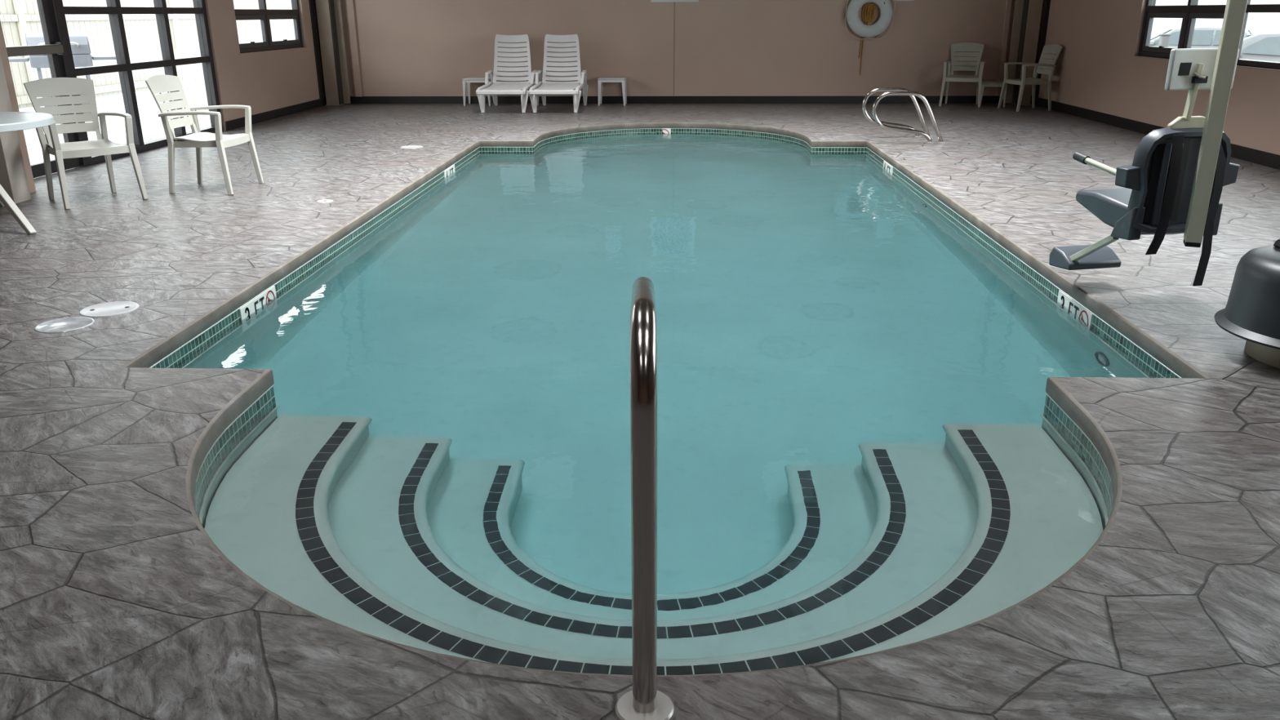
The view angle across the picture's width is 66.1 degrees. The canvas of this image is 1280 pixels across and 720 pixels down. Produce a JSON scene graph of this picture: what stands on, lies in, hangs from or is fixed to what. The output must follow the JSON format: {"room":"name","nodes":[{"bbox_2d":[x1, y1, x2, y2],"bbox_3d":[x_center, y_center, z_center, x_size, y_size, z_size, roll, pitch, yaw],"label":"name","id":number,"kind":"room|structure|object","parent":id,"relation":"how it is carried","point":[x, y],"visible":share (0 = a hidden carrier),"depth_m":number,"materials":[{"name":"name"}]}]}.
{"room":"indoor swimming pool","nodes":[
{"label":"indoor swimming pool","id":0,"kind":"room"},
{"bbox_2d":[0,20,35,192],"bbox_3d":[-5.259,-3.396,7.413,0.350,4.300,0.290,1,19,2],"label":"wall","id":1,"kind":"structure","parent":0,"point":[3,51],"depth_m":7.98,"materials":[{"name":"paint"}]},
{"bbox_2d":[200,0,325,130],"bbox_3d":[-5.560,-2.966,6.203,0.150,4.300,19.620,1,19,2],"label":"wall","id":2,"kind":"structure","parent":0,"point":[264,82],"depth_m":13.38,"materials":[{"name":"paint"}]},
{"bbox_2d":[5,0,79,177],"bbox_3d":[-5.438,-2.653,8.570,0.145,2.110,1.320,1,19,2],"label":"door","id":3,"kind":"structure","parent":2,"relation":"in","point":[52,48],"depth_m":9.04,"materials":[{"name":"brown metal"}]},
{"bbox_2d":[48,0,223,167],"bbox_3d":[-5.399,-3.686,10.559,0.110,2.750,3.080,1,19,2],"label":"window","id":4,"kind":"structure","parent":2,"relation":"in","point":[123,66],"depth_m":10.45,"materials":[{"name":"brown metal"}]},
{"bbox_2d":[234,0,303,53],"bbox_3d":[-5.263,-5.269,13.666,0.090,1.840,2.400,1,19,2],"label":"window","id":5,"kind":"structure","parent":2,"relation":"in","point":[264,15],"depth_m":13.84,"materials":[{"name":"brown metal"}]},
{"bbox_2d":[240,47,307,54],"bbox_3d":[-5.183,-4.393,13.973,0.052,0.017,2.440,1,19,2],"label":"trim","id":6,"kind":"structure","parent":2,"relation":"attached to","point":[298,47],"depth_m":13.80,"materials":[{"name":"paint"}]},
{"bbox_2d":[225,97,326,130],"bbox_3d":[-5.157,-3.607,14.282,0.014,0.115,3.900,1,19,2],"label":"baseboard","id":7,"kind":"structure","parent":2,"relation":"attached to","point":[262,117],"depth_m":13.97,"materials":[{"name":"plastic"}]},
{"bbox_2d":[308,0,323,98],"bbox_3d":[-5.104,-6.159,15.049,0.012,4.185,0.150,1,19,2],"label":"trim","id":8,"kind":"structure","parent":2,"relation":"attached to","point":[311,2],"depth_m":15.48,"materials":[{"name":"brown metal"}]},
{"bbox_2d":[0,103,1279,719],"bbox_3d":[0.171,-0.902,6.744,12.000,0.001,19.720,1,19,2],"label":"floor","id":9,"kind":"structure","parent":0,"point":[115,604],"depth_m":3.23,"materials":[{"name":"concrete"}]},
{"bbox_2d":[0,53,32,204],"bbox_3d":[-5.022,-3.287,7.101,0.250,4.300,0.240,1,19,2],"label":"square post","id":10,"kind":"object","parent":9,"relation":"on","point":[13,178],"visible":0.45,"depth_m":7.65,"materials":[{"name":"paint"}]},
{"bbox_2d":[0,111,53,235],"bbox_3d":[-4.725,-1.307,6.888,1.200,0.733,1.382,-13,23,-32],"label":"round table","id":11,"kind":"object","parent":9,"relation":"on","point":[9,121],"visible":1,"depth_m":6.68,"materials":[{"name":"plastic"}]},
{"bbox_2d":[34,316,95,333],"bbox_3d":[-2.748,-0.169,4.701,0.256,0.005,0.256,-5,20,-14],"label":"hatch","id":12,"kind":"object","parent":9,"relation":"on","point":[71,323],"visible":1,"depth_m":4.69,"materials":[{"name":"plastic"}]},
{"bbox_2d":[23,77,147,209],"bbox_3d":[-4.385,-1.724,7.734,0.646,0.931,0.610,17,26,41],"label":"armchair","id":13,"kind":"object","parent":9,"relation":"on","point":[50,143],"visible":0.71,"depth_m":7.78,"materials":[{"name":"white plastic"}]},
{"bbox_2d":[79,301,139,317],"bbox_3d":[-2.667,-0.257,4.948,0.270,0.005,0.270,-5,20,-14],"label":"hatch","id":14,"kind":"object","parent":9,"relation":"on","point":[117,308],"visible":1,"depth_m":4.94,"materials":[{"name":"plastic"}]},
{"bbox_2d":[144,74,263,195],"bbox_3d":[-3.635,-1.889,8.192,0.646,0.931,0.610,1,20,4],"label":"armchair","id":15,"kind":"object","parent":9,"relation":"on","point":[156,84],"visible":1,"depth_m":8.12,"materials":[{"name":"white plastic"}]},
{"bbox_2d":[316,199,333,202],"bbox_3d":[-2.488,-1.256,7.771,0.126,0.005,0.126,-5,20,-14],"label":"drain","id":16,"kind":"object","parent":9,"relation":"on","point":[322,200],"visible":1,"depth_m":7.76,"materials":[{"name":"plastic"}]},
{"bbox_2d":[315,0,351,105],"bbox_3d":[-4.898,-6.163,15.230,0.330,4.300,0.250,1,19,2],"label":"steel column","id":17,"kind":"structure","parent":9,"relation":"on","point":[329,14],"depth_m":15.64,"materials":[{"name":"metal"}]},
{"bbox_2d":[400,145,422,148],"bbox_3d":[-2.526,-2.358,10.886,0.246,0.005,0.246,-5,20,-14],"label":"hatch","id":18,"kind":"object","parent":9,"relation":"on","point":[406,146],"visible":1,"depth_m":10.86,"materials":[{"name":"plastic"}]},
{"bbox_2d":[462,76,494,106],"bbox_3d":[-2.578,-4.300,15.754,0.434,0.421,0.434,1,19,2],"label":"side table","id":19,"kind":"object","parent":9,"relation":"on","point":[469,79],"visible":0.8,"depth_m":15.57,"materials":[{"name":"plastic"}]},
{"bbox_2d":[475,34,538,113],"bbox_3d":[-1.997,-4.344,14.878,0.776,1.088,1.476,1,19,2],"label":"sun lounger","id":20,"kind":"object","parent":9,"relation":"on","point":[493,87],"visible":0.94,"depth_m":15.23,"materials":[{"name":"plastic"}]},
{"bbox_2d":[528,34,588,113],"bbox_3d":[-1.227,-4.337,14.848,0.776,1.088,1.476,1,19,2],"label":"sun lounger","id":21,"kind":"object","parent":9,"relation":"on","point":[543,87],"visible":1,"depth_m":15.21,"materials":[{"name":"plastic"}]},
{"bbox_2d":[597,76,626,106],"bbox_3d":[-0.440,-4.280,15.671,0.434,0.421,0.434,1,19,2],"label":"side table","id":22,"kind":"object","parent":9,"relation":"on","point":[601,80],"visible":1,"depth_m":15.47,"materials":[{"name":"plastic"}]},
{"bbox_2d":[615,276,674,719],"bbox_3d":[0.010,0.498,2.308,0.124,1.409,0.710,0,19,0],"label":"pool handrail","id":23,"kind":"object","parent":9,"relation":"on","point":[644,702],"visible":1,"depth_m":1.92,"materials":[{"name":"silver metal"}]},
{"bbox_2d":[120,122,1211,676],"bbox_3d":[0.214,-0.750,7.874,4.492,1.040,11.682,1,19,2],"label":"swimming pool","id":24,"kind":"object","parent":9,"relation":"in","point":[1078,424],"visible":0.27,"depth_m":5.05,"materials":[{"name":"concrete"}]},
{"bbox_2d":[173,133,1158,675],"bbox_3d":[0.214,-0.673,7.901,4.492,0.917,11.682,1,19,2],"label":"pool water","id":25,"kind":"object","parent":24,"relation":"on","point":[860,452],"visible":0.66,"depth_m":3.96,"materials":[{"name":"teal liquid"}]},
{"bbox_2d":[862,87,932,137],"bbox_3d":[3.009,-2.878,11.466,0.843,0.572,0.090,1,19,2],"label":"grab rail","id":26,"kind":"object","parent":9,"relation":"on","point":[887,89],"visible":0.74,"depth_m":11.45,"materials":[{"name":"silver metal"}]},
{"bbox_2d":[872,91,946,143],"bbox_3d":[3.008,-2.701,10.966,0.843,0.572,0.090,1,19,2],"label":"grab rail","id":27,"kind":"object","parent":9,"relation":"on","point":[921,96],"visible":1,"depth_m":10.96,"materials":[{"name":"silver metal"}]},
{"bbox_2d":[938,42,985,107],"bbox_3d":[5.022,-4.429,15.266,0.610,0.931,0.646,7,21,19],"label":"armchair","id":28,"kind":"object","parent":9,"relation":"on","point":[962,64],"visible":1,"depth_m":15.37,"materials":[{"name":"white plastic"}]},
{"bbox_2d":[980,80,1007,106],"bbox_3d":[5.466,-4.115,15.224,0.384,0.361,0.384,7,21,18],"label":"side table","id":29,"kind":"object","parent":9,"relation":"on","point":[984,83],"visible":0.7,"depth_m":15.04,"materials":[{"name":"beige plastic"}]},
{"bbox_2d":[1005,0,1043,105],"bbox_3d":[5.943,-6.060,14.807,0.350,4.300,0.250,1,19,2],"label":"steel column","id":30,"kind":"structure","parent":9,"relation":"on","point":[1027,13],"depth_m":15.20,"materials":[{"name":"metal"}]},
{"bbox_2d":[997,44,1062,111],"bbox_3d":[5.788,-4.178,14.548,0.646,0.931,0.610,-3,20,-7],"label":"armchair","id":31,"kind":"object","parent":9,"relation":"on","point":[1055,49],"visible":1,"depth_m":14.49,"materials":[{"name":"white plastic"}]},
{"bbox_2d":[1048,0,1279,368],"bbox_3d":[2.701,-1.121,4.296,0.764,2.025,1.759,-6,20,-16],"label":"lift","id":32,"kind":"object","parent":9,"relation":"on","point":[1175,179],"visible":1,"depth_m":4.52,"materials":[{"name":"grey plastic"}]},
{"bbox_2d":[340,0,1015,96],"bbox_3d":[0.555,-6.216,15.315,11.900,4.300,0.200,1,19,2],"label":"wall","id":33,"kind":"structure","parent":0,"point":[406,47],"depth_m":15.63,"materials":[{"name":"paint"}]},
{"bbox_2d":[346,0,362,96],"bbox_3d":[-4.596,-6.278,15.378,0.100,4.185,0.050,1,19,2],"label":"trim","id":34,"kind":"structure","parent":33,"relation":"attached to","point":[350,5],"depth_m":15.80,"materials":[{"name":"paint"}]},
{"bbox_2d":[673,1,675,96],"bbox_3d":[0.539,-6.237,15.200,0.012,4.185,0.003,1,19,2],"label":"trim","id":35,"kind":"structure","parent":33,"relation":"attached to","point":[674,2],"depth_m":15.67,"materials":[{"name":"brown"}]},
{"bbox_2d":[650,0,698,2],"bbox_3d":[0.542,-5.966,15.290,0.750,0.755,0.014,1,19,2],"label":"wall sign","id":36,"kind":"object","parent":33,"relation":"attached to","point":[651,1],"visible":1,"depth_m":15.41,"materials":[{"name":"grey metal"}]},
{"bbox_2d":[350,95,1012,103],"bbox_3d":[0.609,-4.207,15.910,10.800,0.115,0.014,1,19,2],"label":"baseboard","id":37,"kind":"structure","parent":33,"relation":"attached to","point":[889,99],"depth_m":15.89,"materials":[{"name":"plastic"}]},
{"bbox_2d":[844,0,895,39],"bbox_3d":[3.576,-5.380,15.297,0.765,0.760,0.101,1,19,2],"label":"life ring","id":38,"kind":"object","parent":33,"relation":"hanging from","point":[860,28],"visible":1,"depth_m":15.29,"materials":[{"name":"white plastic"}]},
{"bbox_2d":[858,2,875,75],"bbox_3d":[3.568,-5.038,15.457,0.223,1.080,0.052,4,20,13],"label":"rope","id":39,"kind":"object","parent":38,"relation":"hanging from","point":[868,10],"visible":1,"depth_m":15.34,"materials":[{"name":"fabric"}]},
{"bbox_2d":[995,0,1012,96],"bbox_3d":[5.701,-6.180,14.977,0.070,4.185,0.050,1,19,2],"label":"trim","id":40,"kind":"structure","parent":33,"relation":"attached to","point":[1008,5],"depth_m":15.40,"materials":[{"name":"paint"}]},
{"bbox_2d":[1031,0,1279,155],"bbox_3d":[5.881,-2.858,5.757,0.150,4.300,19.620,1,19,2],"label":"wall","id":41,"kind":"structure","parent":0,"point":[1096,69],"depth_m":12.28,"materials":[{"name":"paint"}]},
{"bbox_2d":[1035,0,1050,97],"bbox_3d":[6.176,-6.068,14.641,0.012,4.175,0.120,1,19,2],"label":"trim","id":42,"kind":"structure","parent":41,"relation":"attached to","point":[1048,3],"depth_m":15.02,"materials":[{"name":"brown metal"}]},
{"bbox_2d":[1030,95,1279,169],"bbox_3d":[5.807,-0.887,6.447,0.014,0.125,19.600,1,19,2],"label":"baseboard","id":43,"kind":"structure","parent":41,"relation":"attached to","point":[1248,154],"depth_m":12.06,"materials":[{"name":"plastic"}]},
{"bbox_2d":[1132,55,1279,71],"bbox_3d":[5.885,-2.149,7.616,0.052,0.017,9.490,1,19,2],"label":"trim","id":44,"kind":"structure","parent":41,"relation":"attached to","point":[1137,56],"depth_m":9.70,"materials":[{"name":"beige paint"}]},
{"bbox_2d":[1137,0,1279,69],"bbox_3d":[5.957,-3.042,7.297,0.090,1.880,9.450,1,19,2],"label":"window","id":45,"kind":"structure","parent":41,"relation":"in","point":[1189,12],"depth_m":10.90,"materials":[{"name":"brown metal"}]},
{"label":"outside","id":46,"kind":"structure","parent":0,"visible":0},
{"bbox_2d":[18,86,211,164],"bbox_3d":[-22.203,-5.351,20.278,33.950,0.340,80.000,1,19,2],"label":"snowy ground","id":47,"kind":"structure","parent":46,"point":[152,126],"depth_m":14.22,"materials":[{"name":"white snow"}]},
{"bbox_2d":[8,31,115,115],"bbox_3d":[-7.731,-3.757,13.234,1.500,1.237,0.634,-11,22,-28],"label":"barbecue grill","id":48,"kind":"object","parent":47,"relation":"on","point":[79,42],"visible":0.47,"depth_m":13.02,"materials":[{"name":"grey metal"}]},
{"bbox_2d":[8,57,29,62],"bbox_3d":[-8.242,-3.941,12.918,0.380,0.040,0.440,-11,22,-28],"label":"shelf","id":49,"kind":"object","parent":48,"relation":"attached to","point":[19,59],"depth_m":12.80,"materials":[{"name":"grey metal"}]},
{"bbox_2d":[91,55,115,60],"bbox_3d":[-7.269,-4.130,13.440,0.380,0.040,0.440,-11,22,-28],"label":"shelf","id":50,"kind":"object","parent":48,"relation":"attached to","point":[94,57],"depth_m":13.26,"materials":[{"name":"grey metal"}]},
{"bbox_2d":[0,0,295,110],"bbox_3d":[-9.844,-5.331,15.516,0.160,2.700,36.000,1,19,2],"label":"vinyl fence","id":51,"kind":"object","parent":47,"relation":"on","point":[17,17],"visible":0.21,"depth_m":18.56,"materials":[{"name":"beige plastic"}]},
{"bbox_2d":[160,48,208,111],"bbox_3d":[-7.274,-4.449,15.649,0.610,0.931,0.646,-10,22,-26],"label":"armchair","id":52,"kind":"object","parent":47,"relation":"on","point":[178,53],"visible":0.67,"depth_m":15.79,"materials":[{"name":"white"}]},
{"bbox_2d":[200,64,206,106],"bbox_3d":[-7.011,-4.815,16.681,0.610,0.931,0.646,1,19,2],"label":"armchair","id":53,"kind":"object","parent":47,"relation":"on","point":[201,65],"visible":0.1,"depth_m":16.45,"materials":[{"name":"white"}]},
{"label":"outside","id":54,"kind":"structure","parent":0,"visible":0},
{"bbox_3d":[34.302,-9.349,32.397,54.150,0.340,110.000,1,19,2],"label":"car park","id":55,"kind":"object","parent":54,"visible":0},
{"bbox_2d":[1158,33,1171,47],"bbox_3d":[12.931,-7.368,24.448,0.220,1.400,0.180,1,19,2],"label":"utility box","id":56,"kind":"object","parent":55,"relation":"on","point":[1164,38],"visible":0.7,"depth_m":24.20,"materials":[{"name":"white metal"}]},
{"bbox_2d":[1149,25,1255,48],"bbox_3d":[16.470,-9.384,29.952,4.233,1.500,2.160,13,23,33],"label":"parked car","id":57,"kind":"object","parent":55,"relation":"on","point":[1204,37],"visible":0.13,"depth_m":28.93,"materials":[{"name":"silver metal"}]},
{"bbox_2d":[1149,40,1155,44],"bbox_3d":[15.329,-9.503,29.493,0.160,0.120,0.200,13,23,33],"label":"mirror","id":58,"kind":"object","parent":57,"relation":"attached to","point":[1152,42],"depth_m":29.41,"materials":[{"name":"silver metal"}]},
{"bbox_2d":[1150,0,1279,39],"bbox_3d":[30.691,-15.343,44.230,17.600,3.097,56.000,1,19,2],"label":"snow bank","id":59,"kind":"object","parent":55,"relation":"on","point":[1260,22],"visible":0.16,"depth_m":42.63,"materials":[{"name":"white snow"}]},
{"bbox_2d":[1240,31,1279,62],"bbox_3d":[15.637,-6.639,22.205,4.233,1.500,2.160,16,25,38],"label":"parked car","id":60,"kind":"object","parent":55,"relation":"on","point":[1265,46],"visible":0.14,"depth_m":22.34,"materials":[{"name":"silver metal"}]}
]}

